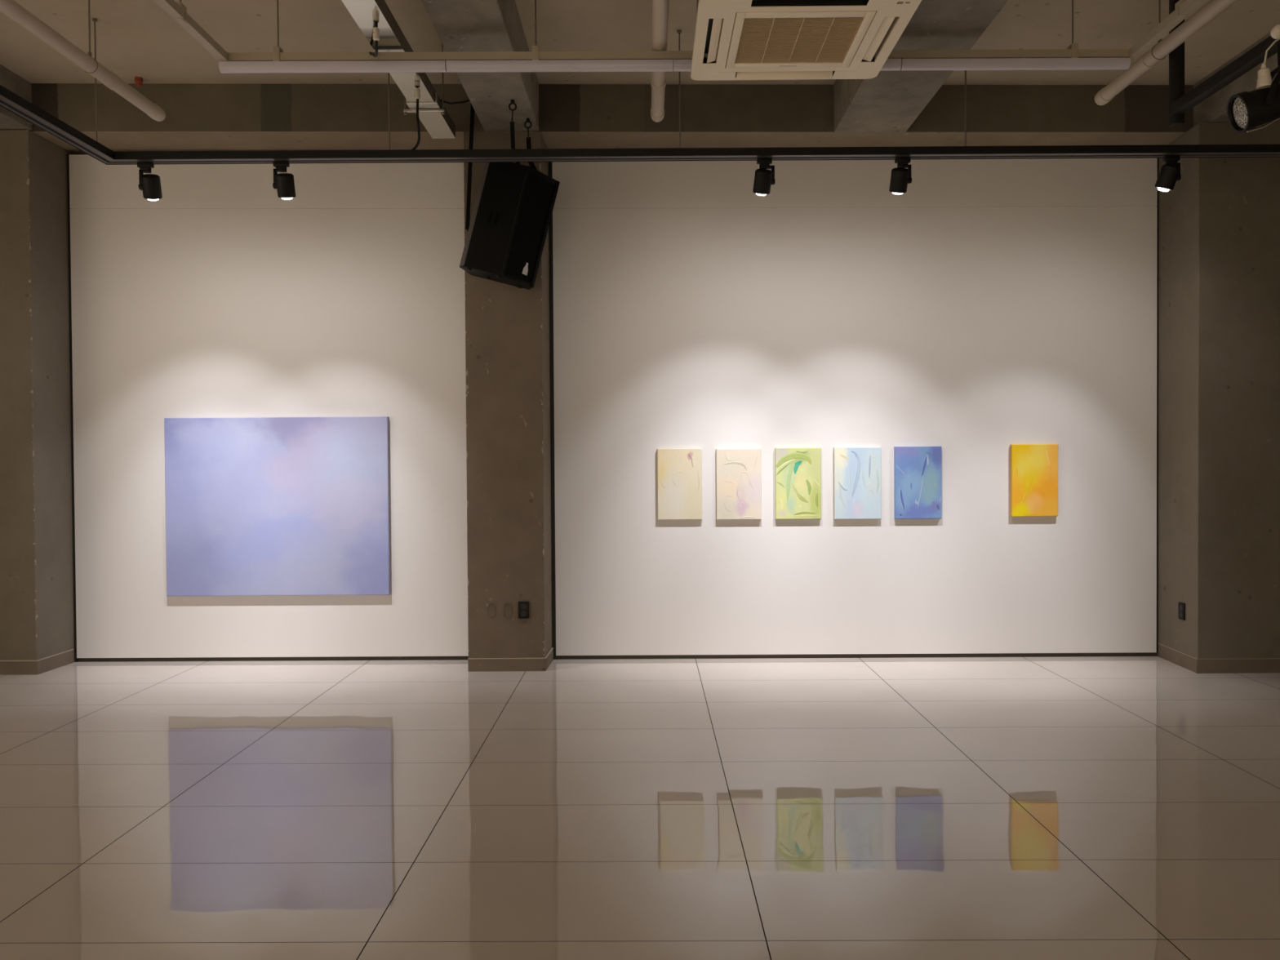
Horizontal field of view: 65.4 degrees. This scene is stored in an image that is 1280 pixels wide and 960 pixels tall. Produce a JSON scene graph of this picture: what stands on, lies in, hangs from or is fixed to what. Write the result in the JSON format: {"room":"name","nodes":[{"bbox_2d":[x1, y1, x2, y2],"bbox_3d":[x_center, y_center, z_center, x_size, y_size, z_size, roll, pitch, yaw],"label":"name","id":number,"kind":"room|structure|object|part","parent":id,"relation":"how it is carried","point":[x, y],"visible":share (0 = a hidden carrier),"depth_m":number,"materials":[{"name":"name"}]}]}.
{"room":"museum","nodes":[
{"label":"museum","id":0,"kind":"room"},
{"bbox_2d":[69,154,1157,657],"bbox_3d":[-0.198,-0.560,7.344,7.935,3.695,0.100,0,1,0],"label":"wall","id":1,"kind":"structure","parent":0,"point":[980,308],"depth_m":7.29,"materials":[{"name":"white paint"}]},
{"bbox_2d":[66,154,78,662],"bbox_3d":[-4.175,-0.522,7.374,0.019,3.730,0.095,0,1,0],"label":"trim","id":2,"kind":"structure","parent":1,"relation":"attached to","point":[76,660],"depth_m":7.33,"materials":[{"name":"black metal"}]},
{"bbox_2d":[78,656,468,662],"bbox_3d":[-2.673,1.318,7.399,2.961,0.030,0.082,0,1,0],"label":"trim","id":3,"kind":"structure","parent":1,"relation":"attached to","point":[344,658],"depth_m":7.36,"materials":[{"name":"black metal"}]},
{"bbox_2d":[164,416,390,595],"bbox_3d":[-2.655,0.194,7.303,1.636,1.304,0.038,0,1,0],"label":"abstract painting","id":4,"kind":"object","parent":1,"relation":"attached to","point":[255,506],"visible":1,"depth_m":7.29,"materials":[{"name":"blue paint"}]},
{"bbox_2d":[548,161,555,655],"bbox_3d":[-0.642,-0.534,7.345,0.026,3.650,0.105,0,1,0],"label":"trim","id":5,"kind":"structure","parent":1,"relation":"attached to","point":[550,172],"depth_m":7.29,"materials":[{"name":"black metal"}]},
{"bbox_2d":[657,448,702,519],"bbox_3d":[0.290,0.030,7.282,0.326,0.520,0.036,0,1,0],"label":"abstract painting","id":6,"kind":"object","parent":1,"relation":"attached to","point":[679,470],"visible":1,"depth_m":7.26,"materials":[{"name":"beige paint"}]},
{"bbox_2d":[715,448,761,519],"bbox_3d":[0.721,0.030,7.278,0.328,0.518,0.037,0,1,0],"label":"abstract painting","id":7,"kind":"object","parent":1,"relation":"attached to","point":[738,471],"visible":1,"depth_m":7.26,"materials":[{"name":"paint"}]},
{"bbox_2d":[774,447,821,519],"bbox_3d":[1.154,0.025,7.275,0.331,0.521,0.037,0,1,0],"label":"abstract painting","id":8,"kind":"object","parent":1,"relation":"attached to","point":[797,470],"visible":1,"depth_m":7.26,"materials":[{"name":"green paint"}]},
{"bbox_2d":[553,652,1157,659],"bbox_3d":[1.579,1.291,7.367,4.440,0.030,0.088,0,1,0],"label":"trim","id":9,"kind":"structure","parent":1,"relation":"attached to","point":[1132,654],"depth_m":7.32,"materials":[{"name":"black metal"}]},
{"bbox_2d":[833,447,881,519],"bbox_3d":[1.587,0.023,7.272,0.342,0.525,0.037,0,1,0],"label":"abstract painting","id":10,"kind":"object","parent":1,"relation":"attached to","point":[857,471],"visible":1,"depth_m":7.26,"materials":[{"name":"blue paint"}]},
{"bbox_2d":[893,446,942,519],"bbox_3d":[2.027,0.019,7.269,0.338,0.526,0.037,0,1,0],"label":"abstract painting","id":11,"kind":"object","parent":1,"relation":"attached to","point":[917,469],"visible":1,"depth_m":7.25,"materials":[{"name":"blue paint"}]},
{"bbox_2d":[1010,444,1057,516],"bbox_3d":[2.874,0.002,7.262,0.337,0.526,0.039,0,1,0],"label":"abstract painting","id":12,"kind":"object","parent":1,"relation":"attached to","point":[1033,467],"visible":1,"depth_m":7.25,"materials":[{"name":"orange paint"}]},
{"bbox_2d":[1156,158,1158,652],"bbox_3d":[3.779,-0.563,7.322,0.020,3.650,0.090,0,1,0],"label":"trim","id":13,"kind":"structure","parent":1,"relation":"attached to","point":[1157,158],"depth_m":7.28,"materials":[{"name":"black metal"}]},
{"bbox_2d":[0,656,1279,959],"bbox_3d":[-0.481,1.473,1.437,12.200,0.120,12.020,0,1,0],"label":"floor","id":14,"kind":"structure","parent":0,"point":[1072,807],"depth_m":4.13,"materials":[{"name":"tile"}]},
{"bbox_2d":[0,129,75,662],"bbox_3d":[-5.371,-0.528,7.173,2.366,3.765,0.552,0,1,0],"label":"pilaster","id":15,"kind":"object","parent":14,"relation":"on","point":[37,610],"visible":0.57,"depth_m":6.92,"materials":[{"name":"grey concrete"}]},
{"bbox_2d":[0,648,74,675],"bbox_3d":[-5.357,1.305,7.133,2.372,0.100,0.430,0,1,0],"label":"baseboard","id":16,"kind":"structure","parent":15,"relation":"attached to","point":[60,660],"depth_m":6.92,"materials":[{"name":"grey concrete"}]},
{"bbox_2d":[463,131,552,657],"bbox_3d":[-0.929,-0.542,7.158,0.550,3.735,0.522,0,1,0],"label":"concrete column","id":17,"kind":"structure","parent":14,"relation":"on","point":[508,326],"depth_m":6.91,"materials":[{"name":"grey concrete"}]},
{"bbox_2d":[467,647,553,671],"bbox_3d":[-0.915,1.280,7.118,0.556,0.092,0.398,0,1,0],"label":"baseboard","id":18,"kind":"structure","parent":17,"relation":"attached to","point":[474,664],"depth_m":6.92,"materials":[{"name":"grey concrete"}]},
{"bbox_2d":[518,601,528,618],"bbox_3d":[-0.807,0.903,6.916,0.076,0.118,0.013,0,1,0],"label":"wall outlet","id":19,"kind":"object","parent":17,"relation":"attached to","point":[523,606],"visible":1,"depth_m":6.91,"materials":[{"name":"black plastic"}]},
{"bbox_2d":[520,604,526,609],"bbox_3d":[-0.808,0.879,6.911,0.042,0.042,0.003,0,1,0],"label":"socket","id":20,"kind":"object","parent":19,"relation":"attached to","point":[523,606],"depth_m":6.91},
{"bbox_2d":[520,610,526,616],"bbox_3d":[-0.807,0.927,6.912,0.042,0.042,0.003,0,1,0],"label":"socket","id":21,"kind":"object","parent":19,"relation":"attached to","point":[523,613],"depth_m":6.91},
{"bbox_2d":[1157,122,1279,658],"bbox_3d":[4.695,-0.554,7.028,1.900,3.690,0.705,0,1,0],"label":"pilaster","id":22,"kind":"object","parent":14,"relation":"on","point":[1219,224],"visible":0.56,"depth_m":6.70,"materials":[{"name":"grey concrete"}]},
{"bbox_2d":[1177,601,1185,620],"bbox_3d":[3.759,0.910,6.915,0.013,0.118,0.076,0,1,-1],"label":"wall outlet","id":23,"kind":"object","parent":22,"relation":"attached to","point":[1181,606],"visible":1,"depth_m":6.91,"materials":[{"name":"black plastic"}]},
{"bbox_2d":[1158,643,1279,673],"bbox_3d":[4.703,1.243,6.994,1.907,0.098,0.590,0,1,0],"label":"baseboard","id":24,"kind":"structure","parent":22,"relation":"attached to","point":[1270,664],"depth_m":6.71,"materials":[{"name":"grey concrete"}]},
{"bbox_2d":[0,0,1279,84],"bbox_3d":[-0.508,-2.782,1.430,12.200,0.412,12.140,0,1,0],"label":"ceiling","id":25,"kind":"structure","parent":0,"point":[135,37],"depth_m":6.07,"materials":[{"name":"grey concrete"}]},
{"bbox_2d":[0,64,31,130],"bbox_3d":[-5.426,-2.504,1.153,2.365,0.366,11.510,0,1,0],"label":"concrete beam","id":26,"kind":"structure","parent":25,"relation":"attached to","point":[10,80],"depth_m":6.73,"materials":[{"name":"grey concrete"}]},
{"bbox_2d":[0,0,165,121],"bbox_3d":[-3.087,-2.460,3.475,0.090,0.444,5.785,0,1,0],"label":"drain pipe","id":27,"kind":"object","parent":25,"relation":"attached to","point":[11,9],"visible":1,"depth_m":5.43,"materials":[{"name":"metal"}]},
{"bbox_2d":[134,76,142,87],"bbox_3d":[-3.411,-2.706,6.782,0.052,0.060,0.052,0,1,0],"label":"cap","id":28,"kind":"object","parent":25,"relation":"attached to","point":[138,80],"visible":1,"depth_m":6.76,"materials":[{"name":"plastic"}]},
{"bbox_2d":[341,0,455,138],"bbox_3d":[-1.364,-2.458,3.579,0.256,0.441,6.415,0,1,0],"label":"cable tray","id":29,"kind":"object","parent":25,"relation":"hanging from","point":[433,115],"visible":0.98,"depth_m":5.69,"materials":[{"name":"metal"}]},
{"bbox_2d":[368,24,379,57],"bbox_3d":[-1.383,-2.243,5.181,0.033,0.114,0.342,-1,1,-19],"label":"lead","id":30,"kind":"object","parent":29,"relation":"hanging from","point":[375,29],"visible":1,"depth_m":5.03,"materials":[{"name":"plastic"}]},
{"bbox_3d":[-1.463,-2.499,6.207,0.021,0.441,0.021,0,1,0],"label":"hanger rod","id":31,"kind":"part","parent":29,"relation":"part of","materials":[{"name":"metal"}]},
{"bbox_2d":[410,87,420,150],"bbox_3d":[-1.356,-2.141,5.956,0.052,0.342,0.214,-1,1,-36],"label":"lead","id":32,"kind":"object","parent":29,"relation":"hanging from","point":[417,95],"visible":1,"depth_m":5.87,"materials":[{"name":"black plastic"}]},
{"bbox_3d":[-1.228,-2.499,6.205,0.021,0.438,0.021,0,1,0],"label":"hanger rod","id":33,"kind":"part","parent":29,"relation":"part of","materials":[{"name":"metal"}]},
{"bbox_2d":[439,99,470,104],"bbox_3d":[-1.174,-2.394,6.278,0.029,0.081,0.275,0,1,43],"label":"loose wire","id":34,"kind":"object","parent":29,"relation":"attached to","point":[441,100],"visible":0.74,"depth_m":6.29,"materials":[{"name":"black plastic"}]},
{"bbox_2d":[421,0,538,131],"bbox_3d":[-0.924,-2.487,1.122,0.378,0.344,11.510,0,1,0],"label":"concrete beam","id":35,"kind":"structure","parent":25,"relation":"attached to","point":[460,25],"depth_m":5.60,"materials":[{"name":"grey concrete"}]},
{"bbox_2d":[465,103,474,231],"bbox_3d":[-1.123,-2.106,6.719,0.107,0.881,0.088,0,1,0],"label":"strap","id":36,"kind":"object","parent":35,"relation":"hanging from","point":[472,109],"visible":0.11,"depth_m":6.69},
{"bbox_2d":[508,99,519,164],"bbox_3d":[-0.802,-2.218,6.375,0.053,0.365,0.198,0,1,0],"label":"strap","id":37,"kind":"object","parent":35,"relation":"hanging from","point":[512,123],"visible":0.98,"depth_m":6.31,"materials":[{"name":"black metal"}]},
{"bbox_2d":[459,162,559,289],"bbox_3d":[-0.858,-1.688,6.601,0.656,0.823,0.349,0,1,0],"label":"loudspeaker","id":38,"kind":"object","parent":37,"relation":"hanging from","point":[514,202],"visible":0.99,"depth_m":6.44,"materials":[{"name":"black paint"}]},
{"bbox_2d":[502,166,559,288],"bbox_3d":[-0.715,-1.651,6.530,0.146,0.749,0.391,0,1,42],"label":"grille","id":39,"kind":"object","parent":38,"relation":"attached to","point":[529,195],"depth_m":6.49,"materials":[{"name":"black paint"}]},
{"bbox_2d":[524,117,537,169],"bbox_3d":[-0.717,-2.207,6.617,0.106,0.396,0.030,0,1,20],"label":"strap","id":40,"kind":"object","parent":35,"relation":"hanging from","point":[528,139],"visible":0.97,"depth_m":6.62,"materials":[{"name":"black metal"}]},
{"bbox_2d":[0,17,1279,164],"bbox_3d":[0.811,-2.300,3.311,8.195,0.813,5.505,0,1,0],"label":"track","id":41,"kind":"object","parent":25,"relation":"hanging from","point":[11,101],"visible":0.88,"depth_m":5.98,"materials":[{"name":"metal"}]},
{"bbox_3d":[-3.232,-1.909,3.345,0.105,0.046,5.505,0,1,0],"label":"track rail","id":42,"kind":"part","parent":41,"relation":"part of","materials":[{"name":"black metal"}]},
{"bbox_3d":[-3.215,-2.343,5.886,0.028,0.755,0.028,0,1,0],"label":"hanger rod","id":43,"kind":"part","parent":41,"relation":"part of","materials":[{"name":"metal"}]},
{"bbox_2d":[137,161,162,200],"bbox_3d":[-2.970,-1.815,6.059,0.140,0.228,0.132,0,1,43],"label":"track spotlight","id":44,"kind":"object","parent":41,"relation":"hanging from","point":[150,184],"visible":1,"depth_m":6.04,"materials":[{"name":"black plastic"}]},
{"bbox_3d":[-3.018,-1.825,6.059,0.050,0.121,0.034,0,1,0],"label":"swivel arm","id":45,"kind":"part","parent":44,"relation":"part of","materials":[{"name":"black plastic"}]},
{"bbox_2d":[272,160,295,199],"bbox_3d":[-2.162,-1.819,6.053,0.128,0.227,0.143,0,1,0],"label":"track spotlight","id":46,"kind":"object","parent":41,"relation":"hanging from","point":[284,184],"visible":1,"depth_m":6.03,"materials":[{"name":"black plastic"}]},
{"bbox_3d":[-2.196,-1.829,6.053,0.060,0.119,0.034,0,1,0],"label":"swivel arm","id":47,"kind":"part","parent":46,"relation":"part of","materials":[{"name":"black plastic"}]},
{"bbox_3d":[-1.518,-2.346,6.026,0.028,0.741,0.028,0,1,0],"label":"hanger rod","id":48,"kind":"part","parent":41,"relation":"part of","materials":[{"name":"metal"}]},
{"bbox_3d":[0.239,-2.346,6.014,0.028,0.726,0.028,0,1,0],"label":"hanger rod","id":49,"kind":"part","parent":41,"relation":"part of","materials":[{"name":"metal"}]},
{"bbox_3d":[0.832,-1.968,6.017,8.195,0.064,0.105,0,1,0],"label":"track rail","id":50,"kind":"part","parent":41,"relation":"part of","materials":[{"name":"black metal"}]},
{"bbox_2d":[752,158,775,195],"bbox_3d":[0.751,-1.835,6.033,0.131,0.220,0.147,0,1,0],"label":"track spotlight","id":51,"kind":"object","parent":41,"relation":"hanging from","point":[764,178],"visible":1,"depth_m":6.01,"materials":[{"name":"black plastic"}]},
{"bbox_3d":[0.779,-1.845,6.032,0.074,0.112,0.034,0,1,0],"label":"swivel arm","id":52,"kind":"part","parent":51,"relation":"part of","materials":[{"name":"black plastic"}]},
{"bbox_2d":[888,156,911,194],"bbox_3d":[1.577,-1.839,6.028,0.127,0.218,0.146,0,1,0],"label":"track spotlight","id":53,"kind":"object","parent":41,"relation":"hanging from","point":[900,176],"visible":1,"depth_m":6.00,"materials":[{"name":"black plastic"}]},
{"bbox_3d":[1.609,-1.850,6.027,0.064,0.111,0.034,0,1,0],"label":"swivel arm","id":54,"kind":"part","parent":53,"relation":"part of","materials":[{"name":"black plastic"}]},
{"bbox_3d":[1.962,-2.346,6.003,0.028,0.712,0.028,0,1,0],"label":"hanger rod","id":55,"kind":"part","parent":41,"relation":"part of","materials":[{"name":"metal"}]},
{"bbox_2d":[1154,155,1181,191],"bbox_3d":[3.186,-1.850,6.016,0.142,0.211,0.117,0,1,40],"label":"track spotlight","id":56,"kind":"object","parent":41,"relation":"hanging from","point":[1170,172],"visible":1,"depth_m":5.99,"materials":[{"name":"black plastic"}]},
{"bbox_3d":[3.227,-1.860,6.016,0.063,0.103,0.034,0,1,0],"label":"swivel arm","id":57,"kind":"part","parent":56,"relation":"part of","materials":[{"name":"black plastic"}]},
{"bbox_2d":[650,0,669,122],"bbox_3d":[0.091,-2.465,3.501,0.090,0.411,5.880,0,1,0],"label":"drain pipe","id":58,"kind":"object","parent":25,"relation":"attached to","point":[660,8],"visible":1,"depth_m":5.28,"materials":[{"name":"metal"}]},
{"bbox_2d":[154,0,1207,73],"bbox_3d":[0.181,-2.414,3.064,4.900,0.548,4.605,0,1,0],"label":"ceiling pipe","id":59,"kind":"object","parent":25,"relation":"hanging from","point":[1072,58],"visible":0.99,"depth_m":5.32,"materials":[{"name":"metal"}]},
{"bbox_3d":[-1.944,-2.495,5.350,0.028,0.425,0.028,0,1,0],"label":"hanger rod","id":60,"kind":"part","parent":59,"relation":"part of","materials":[{"name":"metal"}]},
{"bbox_3d":[-0.559,-2.493,5.340,0.028,0.418,0.028,0,1,0],"label":"hanger rod","id":61,"kind":"part","parent":59,"relation":"part of","materials":[{"name":"metal"}]},
{"bbox_3d":[2.311,-2.488,5.321,0.028,0.403,0.028,0,1,0],"label":"hanger rod","id":62,"kind":"part","parent":59,"relation":"part of","materials":[{"name":"metal"}]},
{"bbox_2d":[690,0,921,80],"bbox_3d":[0.729,-2.364,4.659,0.950,0.652,0.924,0,1,0],"label":"air conditioner","id":63,"kind":"object","parent":25,"relation":"attached to","point":[734,39],"visible":1,"depth_m":4.64,"materials":[{"name":"beige plastic"}]},
{"bbox_2d":[734,17,864,63],"bbox_3d":[0.731,-2.066,4.663,0.532,0.030,0.504,0,1,0],"label":"grille","id":64,"kind":"object","parent":63,"relation":"attached to","point":[758,40],"depth_m":4.66,"materials":[{"name":"beige plastic"}]},
{"bbox_3d":[0.731,-2.065,4.663,0.610,0.032,0.610,0,1,0],"label":"intake frame","id":65,"kind":"part","parent":63,"relation":"part of","materials":[{"name":"beige plastic"}]},
{"bbox_2d":[833,0,1008,133],"bbox_3d":[1.541,-2.474,1.106,0.495,0.350,11.510,0,1,0],"label":"concrete beam","id":66,"kind":"structure","parent":25,"relation":"attached to","point":[890,101],"depth_m":5.92,"materials":[{"name":"grey concrete"}]},
{"bbox_2d":[1094,0,1236,105],"bbox_3d":[2.840,-2.466,3.367,0.090,0.382,5.650,0,1,0],"label":"drain pipe","id":67,"kind":"object","parent":25,"relation":"attached to","point":[1212,8],"visible":1,"depth_m":5.40,"materials":[{"name":"metal"}]},
{"bbox_2d":[1168,0,1277,126],"bbox_3d":[2.906,-2.283,3.310,0.080,0.746,4.330,0,1,0],"label":"support bracket","id":68,"kind":"object","parent":25,"relation":"hanging from","point":[1180,103],"visible":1,"depth_m":5.20,"materials":[{"name":"black metal"}]},
{"bbox_3d":[2.933,-2.316,5.444,0.056,0.746,0.060,0,1,0],"label":"post","id":69,"kind":"part","parent":68,"relation":"part of","materials":[{"name":"black metal"}]},
{"bbox_2d":[1226,23,1279,133],"bbox_3d":[2.801,-1.798,4.446,0.309,0.487,0.216,0,1,0],"label":"spotlight","id":70,"kind":"object","parent":68,"relation":"hanging from","point":[1246,111],"visible":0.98,"depth_m":4.40,"materials":[{"name":"black metal"}]},
{"bbox_2d":[1256,39,1279,89],"bbox_3d":[2.798,-1.854,4.397,0.152,0.250,0.064,0,1,-6],"label":"socket","id":71,"kind":"object","parent":68,"relation":"hanging from","point":[1264,78],"visible":1,"depth_m":4.38,"materials":[{"name":"plastic"}]},
{"bbox_3d":[2.809,-1.907,4.415,0.127,0.144,0.015,-1,1,-19],"label":"white cord","id":72,"kind":"part","parent":71,"relation":"part of","materials":[{"name":"plastic"}]},
{"bbox_2d":[1270,24,1279,39],"bbox_3d":[2.804,-1.971,4.374,0.061,0.061,0.046,0,1,29],"label":"cap","id":73,"kind":"object","parent":68,"relation":"attached to","point":[1275,31],"visible":1,"depth_m":4.37,"materials":[{"name":"plastic"}]},
{"bbox_2d":[1193,31,1279,126],"bbox_3d":[4.674,-2.474,1.084,1.835,0.337,11.510,0,1,0],"label":"concrete beam","id":74,"kind":"structure","parent":25,"relation":"attached to","point":[1213,108],"depth_m":6.46,"materials":[{"name":"grey concrete"}]},
{"bbox_3d":[-0.452,-0.612,7.475,12.200,4.100,0.120,0,1,0],"label":"wall","id":75,"kind":"structure","parent":0,"visible":0},
{"bbox_2d":[31,83,1193,154],"bbox_3d":[-0.467,-2.570,7.124,12.200,0.448,0.520,0,1,0],"label":"beam","id":76,"kind":"structure","parent":75,"relation":"attached to","point":[199,117],"depth_m":6.88,"materials":[{"name":"paint"}]}
]}

